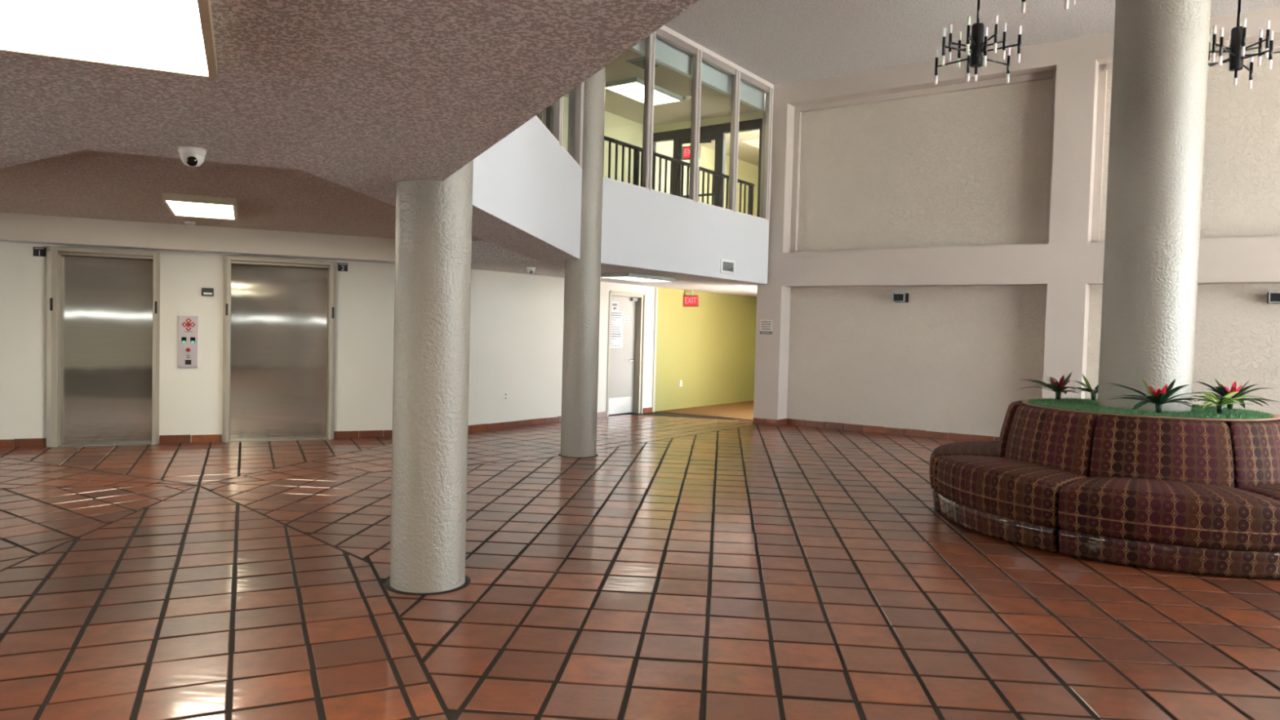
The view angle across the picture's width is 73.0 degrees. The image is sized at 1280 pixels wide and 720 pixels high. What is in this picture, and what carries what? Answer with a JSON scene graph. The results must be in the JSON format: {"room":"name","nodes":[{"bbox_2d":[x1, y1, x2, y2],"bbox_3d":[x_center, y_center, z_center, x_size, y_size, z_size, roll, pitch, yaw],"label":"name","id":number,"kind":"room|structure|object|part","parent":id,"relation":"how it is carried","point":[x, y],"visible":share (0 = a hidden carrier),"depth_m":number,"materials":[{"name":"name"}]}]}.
{"room":"building lobby","nodes":[
{"label":"building lobby","id":0,"kind":"room"},
{"bbox_2d":[0,241,395,447],"bbox_3d":[-8.163,-1.692,10.059,11.470,5.450,0.300,1,2,-25],"label":"wall","id":1,"kind":"structure","parent":0,"point":[191,398],"depth_m":11.07,"materials":[{"name":"white paint"}]},
{"bbox_2d":[33,246,45,256],"bbox_3d":[-7.188,-1.296,10.347,0.125,0.110,0.019,1,2,-25],"label":"number sign","id":2,"kind":"object","parent":1,"relation":"attached to","point":[37,251],"visible":1,"depth_m":10.34,"materials":[{"name":"black plastic"}]},
{"bbox_2d":[46,245,159,447],"bbox_3d":[-6.613,-0.151,10.682,1.189,2.421,0.264,1,2,-25],"label":"door","id":3,"kind":"structure","parent":1,"relation":"in","point":[103,305],"depth_m":10.74,"materials":[{"name":"silver metal"}]},
{"bbox_3d":[-6.630,1.051,10.755,0.998,0.012,0.160,1,2,-25],"label":"sill","id":4,"kind":"part","parent":3,"relation":"part of","materials":[{"name":"silver metal"}]},
{"bbox_2d":[177,315,198,367],"bbox_3d":[-5.761,-0.237,11.026,0.225,0.660,0.058,1,2,-25],"label":"panel","id":5,"kind":"object","parent":1,"relation":"attached to","point":[188,351],"visible":1,"depth_m":11.01,"materials":[{"name":"silver metal"}]},
{"bbox_2d":[185,360,191,364],"bbox_3d":[-5.762,0.029,11.024,0.070,0.060,0.006,1,2,-25],"label":"grille","id":6,"kind":"object","parent":5,"relation":"attached to","point":[187,362],"depth_m":11.02,"materials":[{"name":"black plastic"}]},
{"bbox_2d":[0,430,392,448],"bbox_3d":[-8.146,0.985,10.023,11.312,0.104,0.030,1,2,-25],"label":"baseboard","id":7,"kind":"structure","parent":1,"relation":"attached to","point":[18,442],"depth_m":11.10,"materials":[{"name":"ceramic"}]},
{"bbox_2d":[201,287,213,296],"bbox_3d":[-5.545,-0.874,11.091,0.135,0.100,0.064,1,2,-25],"label":"indicator","id":8,"kind":"object","parent":1,"relation":"attached to","point":[205,291],"visible":1,"depth_m":11.06,"materials":[{"name":"black plastic"}]},
{"bbox_2d":[222,255,336,442],"bbox_3d":[-4.791,-0.133,11.514,1.374,2.421,0.264,1,2,-25],"label":"door","id":9,"kind":"structure","parent":1,"relation":"in","point":[279,315],"depth_m":11.58,"materials":[{"name":"silver metal"}]},
{"bbox_3d":[-4.830,1.069,11.576,1.207,0.012,0.160,1,2,-25],"label":"sill","id":10,"kind":"part","parent":9,"relation":"part of","materials":[{"name":"silver metal"}]},
{"bbox_2d":[337,262,347,271],"bbox_3d":[-4.049,-1.264,11.779,0.125,0.110,0.019,1,2,-25],"label":"number sign","id":11,"kind":"object","parent":1,"relation":"attached to","point":[341,266],"visible":1,"depth_m":11.77,"materials":[{"name":"black plastic"}]},
{"bbox_2d":[0,0,767,297],"bbox_3d":[-3.186,-1.418,9.677,20.138,0.310,32.735,2,2,5],"label":"ceiling","id":12,"kind":"structure","parent":0,"point":[313,116],"depth_m":3.65,"materials":[{"name":"paint"}]},
{"bbox_2d":[0,0,217,79],"bbox_3d":[-1.440,-0.929,2.168,0.650,0.050,1.220,1,2,-25],"label":"ceiling light","id":13,"kind":"object","parent":12,"relation":"attached to","point":[175,37],"visible":1,"depth_m":2.43,"materials":[{"name":"beige plastic"}]},
{"bbox_2d":[184,221,195,226],"bbox_3d":[-5.392,-1.630,10.358,0.120,0.050,0.120,2,2,5],"label":"smoke detector","id":14,"kind":"object","parent":12,"relation":"attached to","point":[187,223],"visible":1,"depth_m":10.31,"materials":[{"name":"white plastic"}]},
{"bbox_2d":[177,146,206,167],"bbox_3d":[-2.224,-1.003,4.293,0.124,0.092,0.124,0,2,-27],"label":"security camera","id":15,"kind":"object","parent":12,"relation":"attached to","point":[190,156],"visible":1,"depth_m":4.25,"materials":[{"name":"white plastic"}]},
{"bbox_2d":[161,192,237,219],"bbox_3d":[-4.400,-1.536,8.699,0.620,0.070,1.300,1,2,-25],"label":"ceiling light","id":16,"kind":"object","parent":12,"relation":"attached to","point":[180,205],"visible":1,"depth_m":8.38,"materials":[{"name":"beige plastic"}]},
{"bbox_2d":[166,200,234,218],"bbox_3d":[-4.401,-1.513,8.700,0.560,0.012,1.240,1,2,-25],"label":"diffuser","id":17,"kind":"object","parent":16,"relation":"attached to","point":[204,209],"depth_m":8.59,"materials":[{"name":"white plastic"}]},
{"bbox_2d":[526,266,535,273],"bbox_3d":[-1.534,-1.261,12.169,0.124,0.092,0.124,1,2,-7],"label":"security camera","id":18,"kind":"object","parent":12,"relation":"attached to","point":[530,269],"visible":1,"depth_m":12.12,"materials":[{"name":"white plastic"}]},
{"bbox_2d":[600,272,675,282],"bbox_3d":[-0.049,-1.285,13.492,0.620,0.060,1.270,3,2,35],"label":"ceiling light","id":19,"kind":"object","parent":12,"relation":"attached to","point":[620,276],"visible":0.83,"depth_m":13.27,"materials":[{"name":"grey plastic"}]},
{"bbox_2d":[608,276,668,281],"bbox_3d":[-0.050,-1.267,13.492,0.560,0.012,1.210,3,2,35],"label":"diffuser","id":20,"kind":"object","parent":19,"relation":"attached to","point":[628,278],"depth_m":13.47,"materials":[{"name":"white plastic"}]},
{"bbox_2d":[683,289,699,306],"bbox_3d":[1.047,-1.256,17.629,0.340,0.335,0.068,3,2,27],"label":"exit sign","id":21,"kind":"object","parent":12,"relation":"hanging from","point":[689,300],"visible":1,"depth_m":17.60,"materials":[{"name":"red plastic"}]},
{"bbox_2d":[468,268,654,425],"bbox_3d":[-1.479,-0.502,14.663,0.350,3.100,5.570,3,2,35],"label":"wall","id":22,"kind":"structure","parent":0,"point":[516,344],"depth_m":13.83,"materials":[{"name":"white paint"}]},
{"bbox_2d":[503,392,507,399],"bbox_3d":[-2.105,0.571,13.549,0.014,0.120,0.075,3,2,36],"label":"outlet","id":23,"kind":"object","parent":22,"relation":"attached to","point":[505,394],"visible":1,"depth_m":13.54,"materials":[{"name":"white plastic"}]},
{"bbox_2d":[467,407,652,432],"bbox_3d":[-1.349,1.001,14.644,0.030,0.104,5.442,3,2,35],"label":"baseboard","id":24,"kind":"structure","parent":22,"relation":"attached to","point":[482,427],"depth_m":13.84,"materials":[{"name":"ceramic"}]},
{"bbox_2d":[606,290,645,417],"bbox_3d":[-0.333,-0.117,16.154,0.220,2.295,1.128,3,2,35],"label":"door","id":25,"kind":"structure","parent":22,"relation":"in","point":[625,364],"depth_m":16.34,"materials":[{"name":"grey paint"}]},
{"bbox_2d":[611,301,618,311],"bbox_3d":[-0.461,-0.992,15.962,0.006,0.170,0.210,3,2,35],"label":"notice","id":26,"kind":"object","parent":25,"relation":"attached to","point":[615,305],"visible":0.99,"depth_m":15.96,"materials":[{"name":"white paper"}]},
{"bbox_2d":[610,311,623,347],"bbox_3d":[-0.472,-0.567,15.977,0.007,0.680,0.520,3,2,35],"label":"notice","id":27,"kind":"object","parent":25,"relation":"attached to","point":[616,319],"visible":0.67,"depth_m":16.03,"materials":[{"name":"white paper"}]},
{"bbox_3d":[-0.409,0.854,16.164,0.006,0.300,0.860,3,2,35],"label":"kick plate","id":28,"kind":"part","parent":25,"relation":"part of","materials":[{"name":"silver metal"}]},
{"bbox_2d":[623,316,630,322],"bbox_3d":[-0.240,-0.767,16.288,0.006,0.100,0.190,3,2,35],"label":"notice","id":29,"kind":"object","parent":25,"relation":"attached to","point":[626,318],"visible":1,"depth_m":16.29,"materials":[{"name":"white paper"}]},
{"bbox_2d":[651,286,657,412],"bbox_3d":[0.287,-0.203,16.854,0.030,2.440,0.080,3,2,35],"label":"trim","id":30,"kind":"structure","parent":22,"relation":"attached to","point":[655,287],"depth_m":16.84,"materials":[{"name":"beige"}]},
{"bbox_2d":[472,116,768,284],"bbox_3d":[0.867,-1.518,4.355,4.330,1.086,21.014,1,2,-5],"label":"wall","id":31,"kind":"structure","parent":0,"point":[526,180],"depth_m":11.32,"materials":[{"name":"white paint"}]},
{"bbox_2d":[534,81,583,169],"bbox_3d":[-0.968,-3.398,7.976,0.112,2.320,5.585,2,2,5],"label":"window","id":32,"kind":"structure","parent":31,"relation":"in","point":[557,108],"depth_m":10.34,"materials":[{"name":"white metal"}]},
{"bbox_3d":[-0.968,-3.398,7.976,0.112,2.320,5.585,2,2,5],"label":"frame","id":33,"kind":"part","parent":32,"relation":"part of","materials":[{"name":"white"}]},
{"bbox_2d":[603,25,773,220],"bbox_3d":[0.764,-3.522,12.823,0.112,2.320,5.025,3,2,35],"label":"window","id":34,"kind":"structure","parent":31,"relation":"in","point":[700,53],"depth_m":12.89,"materials":[{"name":"white"}]},
{"bbox_2d":[720,258,735,274],"bbox_3d":[1.398,-1.487,13.764,0.020,0.220,0.450,3,2,35],"label":"air vent","id":35,"kind":"object","parent":31,"relation":"in","point":[726,266],"visible":1,"depth_m":13.76,"materials":[{"name":"white plastic"}]},
{"bbox_3d":[1.393,-1.487,13.769,0.004,0.150,0.360,3,2,35],"label":"duct shadow plate","id":36,"kind":"part","parent":35,"relation":"part of","materials":[{"name":"grey metal"}]},
{"bbox_2d":[0,411,1279,719],"bbox_3d":[-0.576,1.525,4.628,27.064,0.210,27.000,2,2,5],"label":"floor","id":37,"kind":"structure","parent":0,"point":[691,567],"depth_m":5.14,"materials":[{"name":"tile"}]},
{"bbox_2d":[384,575,471,595],"bbox_3d":[-1.315,1.377,5.358,0.520,0.004,0.520,2,2,5],"label":"column base","id":38,"kind":"structure","parent":37,"relation":"on","point":[387,584],"depth_m":5.19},
{"bbox_2d":[390,160,473,592],"bbox_3d":[-1.238,-1.543,5.256,0.454,5.850,0.454,2,2,5],"label":"column","id":39,"kind":"structure","parent":37,"relation":"on","point":[433,230],"depth_m":5.13,"materials":[{"name":"paint"}]},
{"bbox_2d":[558,453,598,457],"bbox_3d":[-0.779,1.197,10.915,0.500,0.004,0.500,2,2,5],"label":"grout","id":40,"kind":"structure","parent":37,"relation":"on","point":[597,455],"depth_m":10.71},
{"bbox_2d":[560,66,605,457],"bbox_3d":[-0.703,-1.724,10.812,0.452,5.850,0.452,2,2,5],"label":"column","id":41,"kind":"structure","parent":37,"relation":"on","point":[582,277],"depth_m":10.66,"materials":[{"name":"paint"}]},
{"bbox_2d":[928,400,1026,512],"bbox_3d":[3.305,0.884,8.313,0.871,1.024,1.453,3,2,36],"label":"banquette section","id":42,"kind":"object","parent":37,"relation":"on","point":[960,448],"visible":0.25,"depth_m":7.90,"materials":[{"name":"fabric"}]},
{"bbox_3d":[3.274,1.007,8.338,0.796,0.376,1.439,3,2,36],"label":"seat","id":43,"kind":"part","parent":42,"relation":"part of","materials":[{"name":"fabric"}]},
{"bbox_3d":[3.549,0.672,8.135,0.286,0.574,0.954,3,2,36],"label":"backrest","id":44,"kind":"part","parent":42,"relation":"part of","materials":[{"name":"fabric"}]},
{"bbox_2d":[934,404,1097,552],"bbox_3d":[3.138,0.919,7.200,0.871,1.024,1.453,1,2,-16],"label":"banquette section","id":45,"kind":"object","parent":37,"relation":"on","point":[1014,497],"visible":0.89,"depth_m":6.95,"materials":[{"name":"fabric"}]},
{"bbox_3d":[3.101,1.042,7.195,0.796,0.376,1.439,1,2,-16],"label":"seat","id":46,"kind":"part","parent":45,"relation":"part of","materials":[{"name":"fabric"}]},
{"bbox_3d":[3.425,0.699,7.272,0.286,0.574,0.954,1,2,-16],"label":"backrest","id":47,"kind":"part","parent":45,"relation":"part of","materials":[{"name":"fabric"}]},
{"bbox_2d":[1022,397,1279,422],"bbox_3d":[4.372,0.921,7.549,1.940,1.059,1.940,2,2,5],"label":"planter","id":48,"kind":"object","parent":37,"relation":"on","point":[1077,405],"visible":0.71,"depth_m":7.09,"materials":[{"name":"green"}]},
{"bbox_2d":[1016,372,1081,399],"bbox_3d":[3.874,0.242,8.221,0.558,0.269,0.654,2,2,5],"label":"bromeliad","id":49,"kind":"object","parent":48,"relation":"on","point":[1059,387],"visible":1,"depth_m":8.21,"materials":[{"name":"green plant"}]},
{"bbox_3d":[3.982,0.336,8.231,0.056,0.087,0.053,2,2,5],"label":"stem","id":50,"kind":"part","parent":49,"relation":"part of","materials":[{"name":"green plant"}]},
{"bbox_2d":[1047,375,1071,388],"bbox_3d":[3.992,0.228,8.230,0.218,0.169,0.208,2,2,5],"label":"flower","id":51,"kind":"object","parent":49,"relation":"on","point":[1062,383],"depth_m":8.19,"materials":[{"name":"red plant"}]},
{"bbox_2d":[1066,373,1097,400],"bbox_3d":[4.431,0.261,8.263,0.541,0.258,0.690,2,2,5],"label":"bromeliad","id":52,"kind":"object","parent":48,"relation":"on","point":[1093,392],"visible":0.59,"depth_m":8.22,"materials":[{"name":"green plant"}]},
{"bbox_3d":[4.324,0.344,8.239,0.056,0.087,0.053,2,2,5],"label":"stem","id":53,"kind":"part","parent":52,"relation":"part of","materials":[{"name":"green plant"}]},
{"bbox_2d":[1103,377,1206,413],"bbox_3d":[4.123,0.289,6.928,0.743,0.280,0.582,3,2,31],"label":"bromeliad","id":54,"kind":"object","parent":48,"relation":"on","point":[1158,397],"visible":1,"depth_m":6.93,"materials":[{"name":"green plant"}]},
{"bbox_2d":[1146,383,1167,397],"bbox_3d":[4.195,0.277,6.983,0.207,0.169,0.191,1,2,-7],"label":"flower","id":55,"kind":"object","parent":54,"relation":"on","point":[1152,392],"depth_m":6.96,"materials":[{"name":"red plant"}]},
{"bbox_3d":[4.193,0.385,6.986,0.056,0.087,0.053,2,2,5],"label":"stem","id":56,"kind":"part","parent":54,"relation":"part of","materials":[{"name":"green plant"}]},
{"bbox_2d":[1190,391,1266,413],"bbox_3d":[4.784,0.353,7.060,0.496,0.176,0.594,3,3,44],"label":"bromeliad","id":57,"kind":"object","parent":48,"relation":"on","point":[1213,398],"visible":0.98,"depth_m":7.06,"materials":[{"name":"green plant"}]},
{"bbox_3d":[4.744,0.396,7.074,0.056,0.087,0.053,2,2,5],"label":"stem","id":58,"kind":"part","parent":57,"relation":"part of","materials":[{"name":"green plant"}]},
{"bbox_2d":[1191,378,1279,408],"bbox_3d":[5.206,0.299,7.582,0.686,0.269,0.617,3,3,38],"label":"bromeliad","id":59,"kind":"object","parent":48,"relation":"on","point":[1221,390],"visible":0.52,"depth_m":7.55,"materials":[{"name":"green plant"}]},
{"bbox_2d":[1215,381,1241,397],"bbox_3d":[5.196,0.276,7.611,0.198,0.180,0.226,2,2,5],"label":"flower","id":60,"kind":"object","parent":59,"relation":"on","point":[1222,393],"depth_m":7.57,"materials":[{"name":"red plant"}]},
{"bbox_3d":[5.198,0.389,7.613,0.056,0.087,0.053,2,2,5],"label":"stem","id":61,"kind":"part","parent":59,"relation":"part of","materials":[{"name":"green plant"}]},
{"bbox_2d":[1097,0,1211,412],"bbox_3d":[4.434,-1.472,7.465,0.708,5.850,0.708,2,2,5],"label":"column","id":62,"kind":"structure","parent":37,"relation":"on","point":[1161,54],"depth_m":7.18,"materials":[{"name":"paint"}]},
{"bbox_2d":[1057,414,1279,578],"bbox_3d":[3.875,0.968,6.368,1.453,1.024,0.871,2,2,23],"label":"banquette section","id":63,"kind":"object","parent":37,"relation":"on","point":[1161,494],"visible":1,"depth_m":6.18,"materials":[{"name":"brown fabric"}]},
{"bbox_3d":[3.994,0.736,6.629,0.954,0.574,0.286,2,2,23],"label":"backrest","id":64,"kind":"part","parent":63,"relation":"part of","materials":[{"name":"fabric"}]},
{"bbox_3d":[3.858,1.092,6.340,1.439,0.376,0.796,2,2,23],"label":"seat","id":65,"kind":"part","parent":63,"relation":"part of","materials":[{"name":"fabric"}]},
{"bbox_2d":[1224,418,1279,501],"bbox_3d":[4.986,0.995,6.425,1.453,1.024,0.871,0,2,-29],"label":"banquette section","id":66,"kind":"object","parent":37,"relation":"on","point":[1255,445],"visible":0.52,"depth_m":6.47,"materials":[{"name":"fabric"}]},
{"bbox_3d":[4.999,1.120,6.399,1.439,0.376,0.796,0,2,-29],"label":"seat","id":67,"kind":"part","parent":66,"relation":"part of","materials":[{"name":"fabric"}]},
{"bbox_2d":[536,96,758,216],"bbox_3d":[2.611,-3.237,17.923,3.000,2.350,15.700,3,2,35],"label":"wall","id":68,"kind":"structure","parent":0,"point":[615,126],"depth_m":16.69,"materials":[{"name":"yellow paint"}]},
{"bbox_2d":[651,118,762,217],"bbox_3d":[1.155,-3.141,15.791,2.440,2.230,0.167,3,2,35],"label":"door","id":69,"kind":"structure","parent":68,"relation":"in","point":[717,133],"depth_m":15.63,"materials":[{"name":"brown metal"}]},
{"bbox_3d":[1.157,-3.975,15.742,0.300,0.050,0.040,2,2,21],"label":"closer arm","id":70,"kind":"part","parent":69,"relation":"part of","materials":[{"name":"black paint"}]},
{"bbox_2d":[563,49,759,165],"bbox_3d":[-3.110,-4.321,9.575,20.138,0.100,32.735,2,2,5],"label":"ceiling","id":71,"kind":"structure","parent":0,"point":[713,104],"depth_m":14.76,"materials":[{"name":"beige paint"}]},
{"bbox_2d":[604,76,644,103],"bbox_3d":[-0.004,-4.299,13.698,0.801,0.070,1.276,3,2,35],"label":"ceiling light","id":72,"kind":"object","parent":71,"relation":"attached to","point":[632,88],"depth_m":13.58,"materials":[{"name":"grey plastic"}]},
{"bbox_2d":[626,57,661,69],"bbox_3d":[0.060,-4.277,12.470,0.320,0.025,0.420,3,2,35],"label":"ceiling vent","id":73,"kind":"object","parent":71,"relation":"in","point":[639,62],"visible":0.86,"depth_m":12.42,"materials":[{"name":"grey metal"}]},
{"bbox_2d":[653,84,682,105],"bbox_3d":[0.254,-4.301,13.954,0.680,0.070,0.994,3,2,35],"label":"ceiling light","id":74,"kind":"object","parent":71,"relation":"attached to","point":[661,95],"depth_m":14.07,"materials":[{"name":"grey plastic"}]},
{"bbox_2d":[684,95,691,100],"bbox_3d":[0.780,-4.306,14.209,0.120,0.050,0.120,2,2,5],"label":"smoke detector","id":75,"kind":"object","parent":71,"relation":"attached to","point":[686,97],"visible":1,"depth_m":14.17,"materials":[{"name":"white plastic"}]},
{"bbox_2d":[682,145,700,159],"bbox_3d":[0.919,-3.961,15.306,0.340,0.805,0.068,3,2,35],"label":"exit sign","id":76,"kind":"object","parent":71,"relation":"hanging from","point":[686,149],"visible":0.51,"depth_m":15.34,"materials":[{"name":"red plastic"}]},
{"bbox_2d":[629,36,764,111],"bbox_3d":[0.817,-4.172,4.271,4.294,0.420,21.112,1,2,-4],"label":"wall","id":77,"kind":"structure","parent":0,"point":[667,55],"depth_m":13.29,"materials":[{"name":"white paint"}]},
{"bbox_2d":[654,287,756,405],"bbox_3d":[4.157,-0.552,20.286,3.000,3.100,10.130,3,2,35],"label":"wall","id":78,"kind":"structure","parent":0,"point":[709,347],"depth_m":18.44,"materials":[{"name":"yellow paint"}]},
{"bbox_2d":[654,395,754,411],"bbox_3d":[3.133,0.891,20.966,0.025,0.104,9.850,3,2,35],"label":"baseboard","id":79,"kind":"structure","parent":78,"relation":"attached to","point":[671,406],"depth_m":18.40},
{"bbox_2d":[657,400,753,420],"bbox_3d":[4.193,1.004,20.396,2.460,0.026,9.950,3,2,35],"label":"floor","id":80,"kind":"structure","parent":0,"point":[742,410],"depth_m":17.34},
{"bbox_2d":[653,111,762,133],"bbox_3d":[1.184,-4.316,15.791,2.460,0.120,0.200,3,2,35],"label":"wall","id":81,"kind":"structure","parent":0,"point":[754,115],"depth_m":15.62,"materials":[{"name":"beige paint"}]},
{"bbox_2d":[664,0,1279,85],"bbox_3d":[4.021,-4.370,4.163,16.102,0.150,16.762,3,2,35],"label":"ceiling","id":82,"kind":"structure","parent":0,"point":[778,42],"depth_m":11.90,"materials":[{"name":"white paint"}]},
{"bbox_2d":[934,0,1022,84],"bbox_3d":[4.078,-3.943,10.445,0.996,1.140,0.965,1,2,-9],"label":"chandelier","id":83,"kind":"object","parent":82,"relation":"hanging from","point":[975,51],"visible":1,"depth_m":10.39,"materials":[{"name":"black metal"}]},
{"bbox_3d":[3.854,-3.645,10.639,0.448,0.220,0.035,3,3,39],"label":"arm","id":84,"kind":"part","parent":83,"relation":"part of","materials":[{"name":"black metal"}]},
{"bbox_3d":[3.805,-3.727,10.357,0.448,0.220,0.035,1,2,-21],"label":"arm","id":85,"kind":"part","parent":83,"relation":"part of","materials":[{"name":"black metal"}]},
{"bbox_3d":[3.886,-3.849,10.484,0.270,0.220,0.035,2,2,8],"label":"arm","id":86,"kind":"part","parent":83,"relation":"part of","materials":[{"name":"black metal"}]},
{"bbox_3d":[4.012,-3.851,10.630,0.035,0.220,0.270,1,2,-22],"label":"arm","id":87,"kind":"part","parent":83,"relation":"part of","materials":[{"name":"black metal"}]},
{"bbox_3d":[4.124,-3.732,10.732,0.035,0.220,0.448,2,2,9],"label":"arm","id":88,"kind":"part","parent":83,"relation":"part of","materials":[{"name":"black metal"}]},
{"bbox_3d":[3.950,-3.841,10.302,0.035,0.220,0.270,3,3,38],"label":"arm","id":89,"kind":"part","parent":83,"relation":"part of","materials":[{"name":"black metal"}]},
{"bbox_3d":[4.087,-4.273,10.433,0.032,0.440,0.030,1,2,-9],"label":"rod","id":90,"kind":"part","parent":83,"relation":"part of","materials":[{"name":"black metal"}]},
{"bbox_3d":[4.019,-3.625,10.177,0.035,0.220,0.448,2,2,9],"label":"arm","id":91,"kind":"part","parent":83,"relation":"part of","materials":[{"name":"black metal"}]},
{"bbox_3d":[4.139,-3.835,10.267,0.035,0.220,0.270,1,2,-22],"label":"arm","id":92,"kind":"part","parent":83,"relation":"part of","materials":[{"name":"black metal"}]},
{"bbox_3d":[4.265,-3.837,10.413,0.270,0.220,0.035,2,2,8],"label":"arm","id":93,"kind":"part","parent":83,"relation":"part of","materials":[{"name":"black metal"}]},
{"bbox_3d":[4.337,-3.630,10.551,0.448,0.220,0.035,1,2,-21],"label":"arm","id":94,"kind":"part","parent":83,"relation":"part of","materials":[{"name":"black metal"}]},
{"bbox_3d":[4.289,-3.711,10.269,0.448,0.220,0.035,3,3,39],"label":"arm","id":95,"kind":"part","parent":83,"relation":"part of","materials":[{"name":"black metal"}]},
{"bbox_2d":[1021,0,1025,13],"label":"chandelier","id":96,"kind":"object","parent":82,"relation":"hanging from","point":[1023,6],"depth_m":8.63,"materials":[{"name":"white plastic"}]},
{"bbox_2d":[1064,0,1075,9],"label":"chandelier","id":97,"kind":"object","parent":82,"relation":"hanging from","point":[1073,2],"depth_m":8.73,"materials":[{"name":"white plastic"}]},
{"bbox_2d":[1208,0,1279,88],"bbox_3d":[7.223,-3.901,10.444,0.996,1.140,0.965,1,2,-26],"label":"chandelier","id":98,"kind":"object","parent":82,"relation":"hanging from","point":[1237,48],"visible":0.81,"depth_m":10.39,"materials":[{"name":"black metal"}]},
{"bbox_3d":[7.105,-3.809,10.603,0.035,0.220,0.270,0,3,-39],"label":"arm","id":99,"kind":"part","parent":98,"relation":"part of","materials":[{"name":"black metal"}]},
{"bbox_3d":[6.954,-3.602,10.567,0.448,0.220,0.035,2,2,22],"label":"arm","id":100,"kind":"part","parent":98,"relation":"part of","materials":[{"name":"black metal"}]},
{"bbox_3d":[7.183,-3.692,10.734,0.035,0.220,0.448,1,2,-8],"label":"arm","id":101,"kind":"part","parent":98,"relation":"part of","materials":[{"name":"black metal"}]},
{"bbox_3d":[7.029,-3.805,10.426,0.270,0.220,0.035,1,2,-9],"label":"arm","id":102,"kind":"part","parent":98,"relation":"part of","materials":[{"name":"black metal"}]},
{"bbox_3d":[6.990,-3.681,10.282,0.448,0.220,0.035,0,3,-38],"label":"arm","id":103,"kind":"part","parent":98,"relation":"part of","materials":[{"name":"black metal"}]},
{"bbox_3d":[7.231,-4.210,10.434,0.032,0.400,0.030,1,2,-26],"label":"rod","id":104,"kind":"part","parent":98,"relation":"part of","materials":[{"name":"black metal"}]},
{"bbox_3d":[7.231,-4.230,10.433,0.032,0.440,0.030,1,2,-26],"label":"rod","id":105,"kind":"part","parent":98,"relation":"part of","materials":[{"name":"black metal"}]},
{"bbox_3d":[7.143,-3.797,10.271,0.035,0.220,0.270,2,2,21],"label":"arm","id":106,"kind":"part","parent":98,"relation":"part of","materials":[{"name":"black metal"}]},
{"bbox_3d":[7.441,-3.591,10.625,0.448,0.220,0.035,0,3,-38],"label":"arm","id":107,"kind":"part","parent":98,"relation":"part of","materials":[{"name":"black metal"}]},
{"bbox_3d":[7.411,-3.796,10.470,0.270,0.220,0.035,1,2,-9],"label":"arm","id":108,"kind":"part","parent":98,"relation":"part of","materials":[{"name":"black metal"}]},
{"bbox_3d":[7.248,-3.580,10.174,0.035,0.220,0.448,1,2,-8],"label":"arm","id":109,"kind":"part","parent":98,"relation":"part of","materials":[{"name":"black metal"}]},
{"bbox_3d":[7.335,-3.792,10.293,0.035,0.220,0.270,0,3,-39],"label":"arm","id":110,"kind":"part","parent":98,"relation":"part of","materials":[{"name":"black metal"}]},
{"bbox_3d":[7.478,-3.670,10.341,0.448,0.220,0.035,2,2,22],"label":"arm","id":111,"kind":"part","parent":98,"relation":"part of","materials":[{"name":"black metal"}]},
{"bbox_2d":[753,6,1279,439],"bbox_3d":[7.976,-1.510,11.208,14.140,5.850,0.550,3,2,35],"label":"wall","id":112,"kind":"structure","parent":0,"point":[982,202],"depth_m":13.26,"materials":[{"name":"beige paint"}]},
{"bbox_2d":[760,320,772,333],"bbox_3d":[2.188,-0.575,15.002,0.225,0.248,0.019,3,2,36],"label":"wall sign","id":113,"kind":"object","parent":112,"relation":"attached to","point":[766,326],"visible":1,"depth_m":14.99,"materials":[{"name":"beige"}]},
{"bbox_2d":[752,417,999,441],"bbox_3d":[7.598,1.344,11.401,13.532,0.114,0.390,3,2,35],"label":"baseboard","id":114,"kind":"structure","parent":112,"relation":"attached to","point":[869,428],"depth_m":14.23,"materials":[{"name":"ceramic"}]},
{"bbox_2d":[892,293,908,302],"bbox_3d":[4.190,-1.004,13.917,0.220,0.150,0.168,3,2,35],"label":"wall light","id":115,"kind":"object","parent":112,"relation":"attached to","point":[896,297],"visible":1,"depth_m":13.86,"materials":[{"name":"black plastic"}]},
{"bbox_2d":[1266,292,1279,303],"bbox_3d":[8.178,-0.800,11.077,0.220,0.150,0.168,3,2,35],"label":"wall light","id":116,"kind":"object","parent":112,"relation":"attached to","point":[1273,297],"visible":1,"depth_m":11.04,"materials":[{"name":"black plastic"}]},
{"bbox_3d":[-3.174,-1.873,9.661,20.138,0.100,32.735,2,2,5],"label":"floor","id":117,"kind":"structure","parent":0,"visible":0},
{"bbox_2d":[537,104,552,133],"bbox_3d":[-1.144,-2.388,9.139,0.060,1.072,2.600,2,2,5],"label":"railing","id":118,"kind":"object","parent":117,"relation":"on","point":[548,109],"visible":0.05,"depth_m":9.87,"materials":[{"name":"black metal"}]},
{"bbox_2d":[603,135,754,215],"bbox_3d":[0.615,-2.482,13.130,0.062,1.072,4.625,3,2,35],"label":"railing","id":119,"kind":"object","parent":117,"relation":"on","point":[637,149],"visible":0.44,"depth_m":12.90,"materials":[{"name":"black metal"}]},
{"bbox_3d":[-0.059,-2.450,12.184,0.060,1.040,0.060,3,2,35],"label":"post","id":120,"kind":"part","parent":119,"relation":"part of","materials":[{"name":"black metal"}]},
{"bbox_3d":[0.628,-2.995,13.112,0.050,0.045,4.625,3,2,35],"label":"rail","id":121,"kind":"part","parent":119,"relation":"part of","materials":[{"name":"black metal"}]},
{"bbox_3d":[1.914,-2.496,14.958,0.060,1.040,0.060,3,2,35],"label":"post","id":122,"kind":"part","parent":119,"relation":"part of","materials":[{"name":"black metal"}]}
]}

